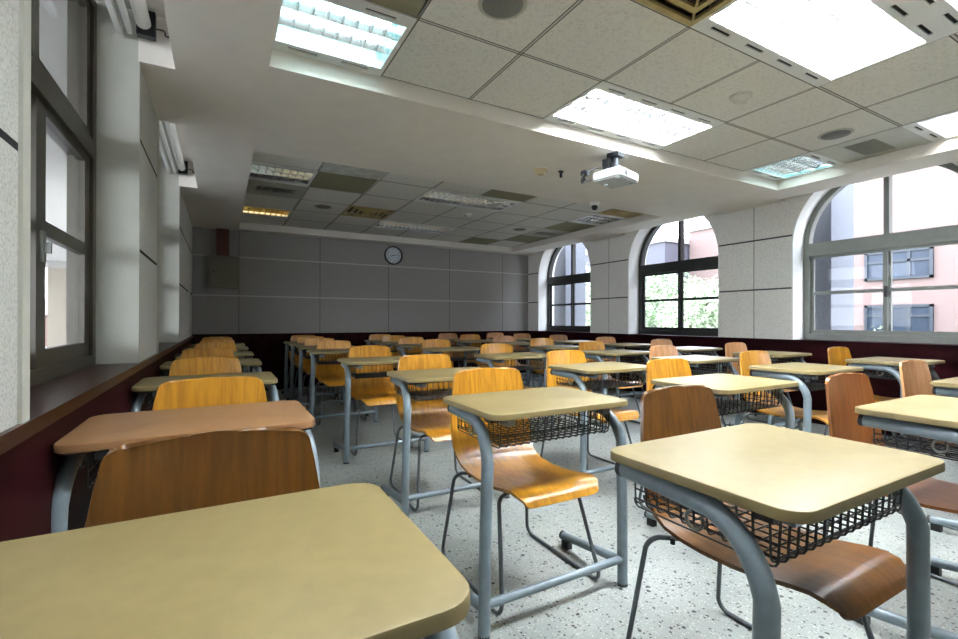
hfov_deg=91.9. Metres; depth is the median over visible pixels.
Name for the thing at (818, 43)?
ceiling light
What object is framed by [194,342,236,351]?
chair
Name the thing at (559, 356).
chair
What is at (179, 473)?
chair
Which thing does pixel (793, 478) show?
school desk
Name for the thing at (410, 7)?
tile
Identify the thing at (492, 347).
chair
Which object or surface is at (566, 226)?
tile
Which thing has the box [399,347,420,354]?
wire basket
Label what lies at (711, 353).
wire basket
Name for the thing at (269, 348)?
trim
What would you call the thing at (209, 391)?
chair
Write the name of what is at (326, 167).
tile
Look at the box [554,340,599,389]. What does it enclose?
school desk
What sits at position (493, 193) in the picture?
tile
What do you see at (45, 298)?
house
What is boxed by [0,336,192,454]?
windowsill
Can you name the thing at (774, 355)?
school desk
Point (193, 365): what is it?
chair
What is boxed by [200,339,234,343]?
chair
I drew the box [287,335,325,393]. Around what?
chair
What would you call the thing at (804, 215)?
trim
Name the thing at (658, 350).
chair
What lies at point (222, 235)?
cable trunking
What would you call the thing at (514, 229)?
ceiling speaker
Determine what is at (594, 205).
dome camera
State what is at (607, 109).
ceiling light
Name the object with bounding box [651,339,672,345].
chair
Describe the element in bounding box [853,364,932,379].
wire basket
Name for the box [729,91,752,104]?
smoke detector
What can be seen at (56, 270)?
stone pier
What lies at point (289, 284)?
wall
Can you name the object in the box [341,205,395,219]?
diffuser
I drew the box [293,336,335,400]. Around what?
chair
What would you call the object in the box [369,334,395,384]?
chair
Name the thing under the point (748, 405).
wire basket
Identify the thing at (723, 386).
school desk
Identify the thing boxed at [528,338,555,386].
chair
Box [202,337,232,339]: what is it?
chair
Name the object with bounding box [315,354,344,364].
wire basket
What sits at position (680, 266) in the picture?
window
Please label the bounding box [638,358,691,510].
chair
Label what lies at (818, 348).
wainscoting
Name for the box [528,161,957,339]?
wall
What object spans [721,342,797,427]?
chair
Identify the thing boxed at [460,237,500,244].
tile
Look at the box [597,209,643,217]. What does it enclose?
ceiling vent
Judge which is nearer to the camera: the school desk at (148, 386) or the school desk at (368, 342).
the school desk at (148, 386)
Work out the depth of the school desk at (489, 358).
4.25 m
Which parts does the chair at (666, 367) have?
leg frame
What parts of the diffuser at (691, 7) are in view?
recess plate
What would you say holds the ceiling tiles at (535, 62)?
attached to the ceiling
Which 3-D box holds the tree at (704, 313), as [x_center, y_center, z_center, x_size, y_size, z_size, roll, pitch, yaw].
[5.497,0.168,11.461,2.041,2.428,2.725,0,0,-25]
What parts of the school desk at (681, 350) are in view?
frame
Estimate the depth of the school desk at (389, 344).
6.60 m
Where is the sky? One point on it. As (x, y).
(52, 13)
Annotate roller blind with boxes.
[104,0,168,41]
[159,121,194,175]
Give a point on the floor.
(677, 600)
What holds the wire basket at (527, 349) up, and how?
on the school desk at (523, 344)
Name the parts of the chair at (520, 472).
leg frame, leg frame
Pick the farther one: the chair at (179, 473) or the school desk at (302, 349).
the school desk at (302, 349)
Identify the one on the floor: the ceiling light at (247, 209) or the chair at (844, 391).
the chair at (844, 391)
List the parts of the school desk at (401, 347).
frame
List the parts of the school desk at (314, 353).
frame, frame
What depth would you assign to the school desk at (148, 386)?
2.48 m
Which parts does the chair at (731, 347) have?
leg frame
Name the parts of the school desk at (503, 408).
frame, rail, rail, frame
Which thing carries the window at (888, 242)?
in the wall at (755, 244)
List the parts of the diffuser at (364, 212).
recess plate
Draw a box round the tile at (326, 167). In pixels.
[320,162,386,179]
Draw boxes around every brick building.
[586,237,688,327]
[687,224,717,325]
[854,166,957,331]
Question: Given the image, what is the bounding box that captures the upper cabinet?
[208,255,239,288]
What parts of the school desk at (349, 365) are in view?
frame, frame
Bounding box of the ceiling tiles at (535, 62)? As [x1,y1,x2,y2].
[241,0,957,246]
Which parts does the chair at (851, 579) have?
leg frame, leg frame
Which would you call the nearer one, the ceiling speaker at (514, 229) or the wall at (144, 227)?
the wall at (144, 227)
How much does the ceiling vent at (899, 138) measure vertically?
0.073 m
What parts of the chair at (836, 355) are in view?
leg frame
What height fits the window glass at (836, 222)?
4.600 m
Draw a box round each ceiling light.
[242,204,292,218]
[248,161,317,186]
[273,0,416,76]
[372,214,455,233]
[413,188,522,211]
[543,81,724,149]
[568,211,627,225]
[691,0,949,86]
[743,152,844,180]
[901,110,957,141]
[907,0,957,34]
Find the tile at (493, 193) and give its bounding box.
[481,189,536,201]
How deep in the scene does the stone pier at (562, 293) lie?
9.65 m
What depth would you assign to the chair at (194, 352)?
3.87 m
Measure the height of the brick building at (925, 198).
9.500 m
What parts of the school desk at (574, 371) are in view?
frame, rail, rail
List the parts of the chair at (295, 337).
leg frame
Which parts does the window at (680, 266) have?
sash, sash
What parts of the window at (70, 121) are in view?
handle, sash, sash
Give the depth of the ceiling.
3.56 m
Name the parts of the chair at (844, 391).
leg frame, leg frame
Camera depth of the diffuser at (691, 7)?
2.15 m
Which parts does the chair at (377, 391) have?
leg frame, leg frame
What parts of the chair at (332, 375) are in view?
leg frame, leg frame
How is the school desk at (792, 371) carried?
on the floor
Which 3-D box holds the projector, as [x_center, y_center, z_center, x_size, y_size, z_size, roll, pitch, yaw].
[1.053,-1.212,3.728,0.416,0.255,0.308,0,0,-44]
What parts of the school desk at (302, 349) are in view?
frame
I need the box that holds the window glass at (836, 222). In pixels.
[813,184,853,329]
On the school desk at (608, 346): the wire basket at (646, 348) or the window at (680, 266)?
the wire basket at (646, 348)
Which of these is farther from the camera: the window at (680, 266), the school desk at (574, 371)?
the window at (680, 266)
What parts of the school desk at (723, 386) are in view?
rail, rail, frame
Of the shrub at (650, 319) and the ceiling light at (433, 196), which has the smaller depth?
the ceiling light at (433, 196)
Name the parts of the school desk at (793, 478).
frame, rail, frame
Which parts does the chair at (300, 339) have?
leg frame, leg frame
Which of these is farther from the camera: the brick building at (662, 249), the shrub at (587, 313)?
the brick building at (662, 249)
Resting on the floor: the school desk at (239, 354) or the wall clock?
the school desk at (239, 354)
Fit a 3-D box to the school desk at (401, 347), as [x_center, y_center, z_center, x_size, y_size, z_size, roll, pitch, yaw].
[-0.753,0.717,6.153,0.701,0.772,0.455,0,0,-29]
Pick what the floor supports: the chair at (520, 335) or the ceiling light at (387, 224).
the chair at (520, 335)
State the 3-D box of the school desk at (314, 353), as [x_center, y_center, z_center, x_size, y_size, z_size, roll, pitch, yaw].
[-1.479,0.713,4.973,0.701,0.772,0.455,0,0,-29]
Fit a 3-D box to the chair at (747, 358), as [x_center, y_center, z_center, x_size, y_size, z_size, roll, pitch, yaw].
[2.272,0.670,3.353,0.496,0.858,0.607,0,0,-29]
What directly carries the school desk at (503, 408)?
on the floor
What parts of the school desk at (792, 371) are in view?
frame, rail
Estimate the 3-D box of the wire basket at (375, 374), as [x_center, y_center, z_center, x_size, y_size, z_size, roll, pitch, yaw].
[-0.809,0.411,3.847,0.530,0.107,0.348,0,0,-29]
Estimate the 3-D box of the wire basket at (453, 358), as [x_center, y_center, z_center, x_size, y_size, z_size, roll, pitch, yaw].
[-0.310,0.415,5.358,0.530,0.107,0.348,0,0,-28]
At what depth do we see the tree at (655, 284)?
18.06 m
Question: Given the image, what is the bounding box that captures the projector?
[581,151,637,188]
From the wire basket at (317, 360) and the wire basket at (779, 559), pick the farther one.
the wire basket at (317, 360)
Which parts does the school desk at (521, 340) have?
frame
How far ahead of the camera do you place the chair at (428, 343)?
5.76 m
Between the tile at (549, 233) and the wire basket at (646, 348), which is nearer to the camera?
the wire basket at (646, 348)
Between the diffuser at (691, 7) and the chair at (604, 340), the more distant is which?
the chair at (604, 340)
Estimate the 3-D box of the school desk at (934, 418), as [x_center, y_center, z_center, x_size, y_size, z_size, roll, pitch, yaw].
[1.764,0.711,1.671,0.701,0.772,0.455,0,0,-29]
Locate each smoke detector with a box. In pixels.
[462,213,471,217]
[533,168,547,175]
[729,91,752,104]
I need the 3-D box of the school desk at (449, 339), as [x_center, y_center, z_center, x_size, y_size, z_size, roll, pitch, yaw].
[-0.370,0.722,8.057,0.701,0.772,0.455,0,0,-29]
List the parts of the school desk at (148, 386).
frame, frame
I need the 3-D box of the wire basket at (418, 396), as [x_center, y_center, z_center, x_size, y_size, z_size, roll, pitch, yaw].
[-0.202,0.409,2.857,0.530,0.107,0.348,0,0,-29]
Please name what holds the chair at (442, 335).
on the floor
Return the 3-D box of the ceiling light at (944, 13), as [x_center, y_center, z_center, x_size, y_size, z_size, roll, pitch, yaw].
[2.004,-1.484,1.787,1.200,0.089,0.600,0,0,-29]
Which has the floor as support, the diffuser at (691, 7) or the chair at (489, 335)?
the chair at (489, 335)
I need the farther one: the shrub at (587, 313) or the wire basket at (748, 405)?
the shrub at (587, 313)
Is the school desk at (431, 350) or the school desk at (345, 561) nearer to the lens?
the school desk at (345, 561)
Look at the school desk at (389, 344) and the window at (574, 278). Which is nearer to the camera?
the school desk at (389, 344)
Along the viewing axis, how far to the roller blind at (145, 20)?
2.29 m
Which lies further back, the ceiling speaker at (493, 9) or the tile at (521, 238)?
the tile at (521, 238)
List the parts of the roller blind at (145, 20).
rail, rail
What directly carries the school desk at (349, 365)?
on the floor
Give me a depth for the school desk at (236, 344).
6.06 m
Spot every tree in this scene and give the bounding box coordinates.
[586,262,589,325]
[646,272,703,325]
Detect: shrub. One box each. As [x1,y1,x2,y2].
[586,288,674,326]
[586,295,589,325]
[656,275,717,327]
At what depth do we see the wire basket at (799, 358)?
4.57 m
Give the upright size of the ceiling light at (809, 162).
0.089 m
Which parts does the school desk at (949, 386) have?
frame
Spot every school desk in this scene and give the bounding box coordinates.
[0,483,469,638]
[51,400,319,532]
[131,372,278,411]
[160,358,261,376]
[173,351,255,371]
[182,346,249,371]
[188,343,245,372]
[281,341,334,396]
[286,343,344,399]
[297,345,357,408]
[307,348,377,428]
[333,356,428,463]
[364,340,381,344]
[378,341,397,351]
[381,367,509,517]
[394,344,421,355]
[420,346,479,360]
[443,387,627,638]
[446,338,479,366]
[455,340,492,366]
[474,352,554,436]
[489,342,541,386]
[516,338,543,385]
[528,345,578,387]
[549,362,645,473]
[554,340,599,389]
[576,349,648,432]
[604,343,650,396]
[610,423,944,638]
[644,374,798,526]
[651,355,739,424]
[676,346,722,371]
[729,351,811,425]
[748,362,862,432]
[845,357,944,450]
[855,395,957,638]
[927,377,957,532]
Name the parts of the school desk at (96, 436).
frame, rail, frame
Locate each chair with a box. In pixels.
[85,427,319,527]
[152,376,266,410]
[169,357,241,375]
[181,348,233,357]
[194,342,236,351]
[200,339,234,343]
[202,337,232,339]
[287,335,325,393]
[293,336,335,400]
[302,338,344,409]
[314,340,365,425]
[342,345,413,455]
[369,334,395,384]
[382,335,404,367]
[390,354,480,511]
[395,337,423,390]
[421,339,453,367]
[438,333,469,367]
[441,367,600,614]
[459,334,480,366]
[480,343,546,433]
[486,333,503,339]
[492,336,534,387]
[513,333,543,384]
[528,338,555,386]
[540,350,638,469]
[549,335,567,350]
[575,341,642,428]
[593,337,643,398]
[626,385,905,638]
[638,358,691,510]
[649,345,732,426]
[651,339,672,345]
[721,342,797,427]
[740,350,828,430]
[824,347,924,450]
[825,373,957,609]
[896,360,957,530]
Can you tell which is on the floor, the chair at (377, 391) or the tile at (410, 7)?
the chair at (377, 391)
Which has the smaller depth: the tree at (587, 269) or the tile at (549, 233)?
the tile at (549, 233)
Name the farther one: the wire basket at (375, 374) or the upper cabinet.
the upper cabinet
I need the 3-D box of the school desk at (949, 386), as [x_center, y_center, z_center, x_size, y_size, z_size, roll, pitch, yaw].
[2.762,0.714,2.408,0.701,0.772,0.455,0,0,-29]
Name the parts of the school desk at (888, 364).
frame, rail, frame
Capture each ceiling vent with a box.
[246,179,307,198]
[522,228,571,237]
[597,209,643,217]
[813,126,932,163]
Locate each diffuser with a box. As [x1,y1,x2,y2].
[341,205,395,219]
[634,0,732,26]
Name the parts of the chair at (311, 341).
leg frame, leg frame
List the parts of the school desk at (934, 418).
frame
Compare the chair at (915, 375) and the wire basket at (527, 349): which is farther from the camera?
the wire basket at (527, 349)
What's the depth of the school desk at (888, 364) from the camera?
3.73 m
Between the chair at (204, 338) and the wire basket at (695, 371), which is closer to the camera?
the wire basket at (695, 371)
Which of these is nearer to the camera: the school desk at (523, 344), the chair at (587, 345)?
the chair at (587, 345)
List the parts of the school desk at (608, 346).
frame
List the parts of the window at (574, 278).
sash, sash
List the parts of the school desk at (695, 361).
frame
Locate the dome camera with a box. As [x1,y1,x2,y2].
[589,202,599,209]
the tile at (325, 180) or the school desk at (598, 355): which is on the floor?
the school desk at (598, 355)
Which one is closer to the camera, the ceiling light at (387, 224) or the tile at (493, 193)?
the tile at (493, 193)
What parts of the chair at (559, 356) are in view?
leg frame, leg frame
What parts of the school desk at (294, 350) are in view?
frame, frame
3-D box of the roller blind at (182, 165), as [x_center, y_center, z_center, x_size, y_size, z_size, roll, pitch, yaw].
[-2.572,-1.515,3.908,0.226,0.140,1.705,0,0,-29]
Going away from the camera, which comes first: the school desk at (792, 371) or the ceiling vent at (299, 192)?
the school desk at (792, 371)
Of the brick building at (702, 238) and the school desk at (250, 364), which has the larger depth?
the brick building at (702, 238)
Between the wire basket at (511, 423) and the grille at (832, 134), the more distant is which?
the grille at (832, 134)
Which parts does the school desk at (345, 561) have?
frame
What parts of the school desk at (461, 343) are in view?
frame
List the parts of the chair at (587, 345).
leg frame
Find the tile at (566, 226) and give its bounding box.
[544,222,594,231]
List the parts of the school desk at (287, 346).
frame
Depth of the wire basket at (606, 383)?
3.22 m
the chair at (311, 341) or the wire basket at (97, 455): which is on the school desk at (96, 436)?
the wire basket at (97, 455)
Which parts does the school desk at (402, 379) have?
frame, rail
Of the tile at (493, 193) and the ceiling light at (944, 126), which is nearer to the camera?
the ceiling light at (944, 126)
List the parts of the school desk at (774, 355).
frame, frame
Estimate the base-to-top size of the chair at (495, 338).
0.858 m
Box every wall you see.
[0,0,191,432]
[192,227,527,333]
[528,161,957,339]
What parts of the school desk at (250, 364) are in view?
frame, frame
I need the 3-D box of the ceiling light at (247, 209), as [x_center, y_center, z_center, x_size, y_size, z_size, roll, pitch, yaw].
[-2.842,-1.482,6.197,0.600,0.089,0.600,0,0,-29]
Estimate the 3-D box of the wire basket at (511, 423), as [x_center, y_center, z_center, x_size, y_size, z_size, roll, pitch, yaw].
[0.221,0.408,1.908,0.530,0.107,0.348,0,0,-29]
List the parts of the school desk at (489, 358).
frame, rail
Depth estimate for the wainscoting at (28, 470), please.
1.15 m
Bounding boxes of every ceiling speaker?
[314,204,331,208]
[478,0,527,19]
[513,228,526,230]
[817,128,854,139]
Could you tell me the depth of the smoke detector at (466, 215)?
6.28 m
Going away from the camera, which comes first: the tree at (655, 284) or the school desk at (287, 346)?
the school desk at (287, 346)
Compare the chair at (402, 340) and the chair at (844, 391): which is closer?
the chair at (844, 391)
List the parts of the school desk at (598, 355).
frame, frame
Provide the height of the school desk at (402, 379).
0.772 m
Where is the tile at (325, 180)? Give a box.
[309,170,377,193]
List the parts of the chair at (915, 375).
leg frame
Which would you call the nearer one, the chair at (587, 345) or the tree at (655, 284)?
the chair at (587, 345)
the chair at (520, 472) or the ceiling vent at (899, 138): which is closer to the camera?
the chair at (520, 472)
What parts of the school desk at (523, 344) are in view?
frame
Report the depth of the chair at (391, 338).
7.15 m
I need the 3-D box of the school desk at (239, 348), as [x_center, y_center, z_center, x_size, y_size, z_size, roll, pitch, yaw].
[-3.012,0.712,5.312,0.701,0.772,0.455,0,0,-29]
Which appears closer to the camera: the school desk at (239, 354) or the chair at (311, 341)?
the school desk at (239, 354)
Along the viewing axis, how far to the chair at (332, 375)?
5.24 m
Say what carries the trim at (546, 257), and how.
attached to the wall at (755, 244)
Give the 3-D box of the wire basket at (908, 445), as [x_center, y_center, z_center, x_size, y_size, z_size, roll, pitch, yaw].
[1.760,0.409,1.681,0.530,0.107,0.348,0,0,-29]
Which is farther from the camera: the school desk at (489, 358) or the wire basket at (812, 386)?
the school desk at (489, 358)
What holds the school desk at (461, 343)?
on the floor
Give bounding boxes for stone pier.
[47,261,65,346]
[554,243,585,325]
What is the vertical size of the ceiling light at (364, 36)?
0.089 m
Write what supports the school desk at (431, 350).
on the floor
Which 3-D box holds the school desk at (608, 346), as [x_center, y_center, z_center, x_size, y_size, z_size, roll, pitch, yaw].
[2.012,0.722,6.348,0.701,0.772,0.455,0,0,-29]
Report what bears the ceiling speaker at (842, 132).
attached to the ceiling tiles at (535, 62)
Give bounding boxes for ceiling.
[138,0,957,254]
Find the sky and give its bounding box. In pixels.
[39,0,66,267]
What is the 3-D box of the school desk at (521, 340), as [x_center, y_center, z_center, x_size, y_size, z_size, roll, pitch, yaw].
[1.015,0.724,8.048,0.701,0.772,0.455,0,0,-29]
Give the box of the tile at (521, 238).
[505,235,546,242]
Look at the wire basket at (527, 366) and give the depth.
4.30 m
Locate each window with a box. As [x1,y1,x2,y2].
[30,0,96,386]
[547,244,589,331]
[639,220,717,335]
[804,163,957,343]
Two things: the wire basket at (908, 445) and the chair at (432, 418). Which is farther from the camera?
the chair at (432, 418)
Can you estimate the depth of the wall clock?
8.17 m
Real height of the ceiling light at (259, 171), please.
0.089 m
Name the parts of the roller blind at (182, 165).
rail, rail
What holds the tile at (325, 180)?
attached to the ceiling tiles at (535, 62)
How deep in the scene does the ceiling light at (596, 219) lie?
6.71 m
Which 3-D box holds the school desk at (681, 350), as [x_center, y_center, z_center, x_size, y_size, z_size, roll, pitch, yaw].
[2.492,0.720,5.482,0.701,0.772,0.455,0,0,-29]
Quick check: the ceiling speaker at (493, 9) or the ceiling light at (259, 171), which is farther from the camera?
the ceiling light at (259, 171)
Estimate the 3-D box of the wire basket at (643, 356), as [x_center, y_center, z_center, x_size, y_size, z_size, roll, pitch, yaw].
[1.420,0.416,4.832,0.530,0.107,0.348,0,0,-29]
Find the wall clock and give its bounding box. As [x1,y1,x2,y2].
[384,246,402,264]
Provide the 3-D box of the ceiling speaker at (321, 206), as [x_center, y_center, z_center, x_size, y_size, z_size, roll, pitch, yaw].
[-1.986,-1.434,5.899,0.230,0.012,0.230,0,0,-29]
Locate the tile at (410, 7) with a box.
[367,0,426,16]
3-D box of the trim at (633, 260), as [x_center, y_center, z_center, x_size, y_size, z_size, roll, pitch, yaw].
[2.861,-0.685,6.664,0.382,1.821,1.520,0,0,-29]
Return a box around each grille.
[821,130,850,139]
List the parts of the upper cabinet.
door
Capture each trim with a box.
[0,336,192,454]
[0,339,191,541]
[192,331,527,390]
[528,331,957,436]
[538,242,590,332]
[628,216,718,336]
[792,162,957,339]
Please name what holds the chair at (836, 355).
on the floor
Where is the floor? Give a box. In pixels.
[265,375,957,638]
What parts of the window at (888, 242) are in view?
sash, sash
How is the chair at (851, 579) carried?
on the floor
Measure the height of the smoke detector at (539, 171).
0.042 m
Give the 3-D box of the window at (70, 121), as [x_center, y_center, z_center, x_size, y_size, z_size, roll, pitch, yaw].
[-1.580,-0.682,1.619,0.115,1.813,1.582,0,0,-29]
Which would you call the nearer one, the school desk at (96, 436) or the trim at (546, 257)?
the school desk at (96, 436)
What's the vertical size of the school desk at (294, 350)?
0.772 m
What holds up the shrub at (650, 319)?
on the ground
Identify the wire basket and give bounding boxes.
[86,449,112,487]
[303,351,310,358]
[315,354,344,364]
[350,364,395,378]
[397,381,452,401]
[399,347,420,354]
[430,351,478,360]
[457,409,609,448]
[480,358,545,370]
[513,345,529,352]
[557,370,645,390]
[586,354,645,364]
[614,346,648,350]
[634,483,902,566]
[678,351,715,355]
[690,362,731,375]
[715,389,781,415]
[738,356,802,365]
[762,372,846,390]
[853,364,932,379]
[872,418,957,460]
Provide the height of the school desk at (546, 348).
0.772 m
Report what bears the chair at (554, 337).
on the floor
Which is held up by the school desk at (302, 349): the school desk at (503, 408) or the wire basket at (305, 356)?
the wire basket at (305, 356)
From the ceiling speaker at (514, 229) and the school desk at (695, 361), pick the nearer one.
the school desk at (695, 361)
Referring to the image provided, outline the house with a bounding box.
[45,298,46,346]
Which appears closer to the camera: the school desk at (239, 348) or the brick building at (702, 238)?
the school desk at (239, 348)
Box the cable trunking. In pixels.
[216,228,228,255]

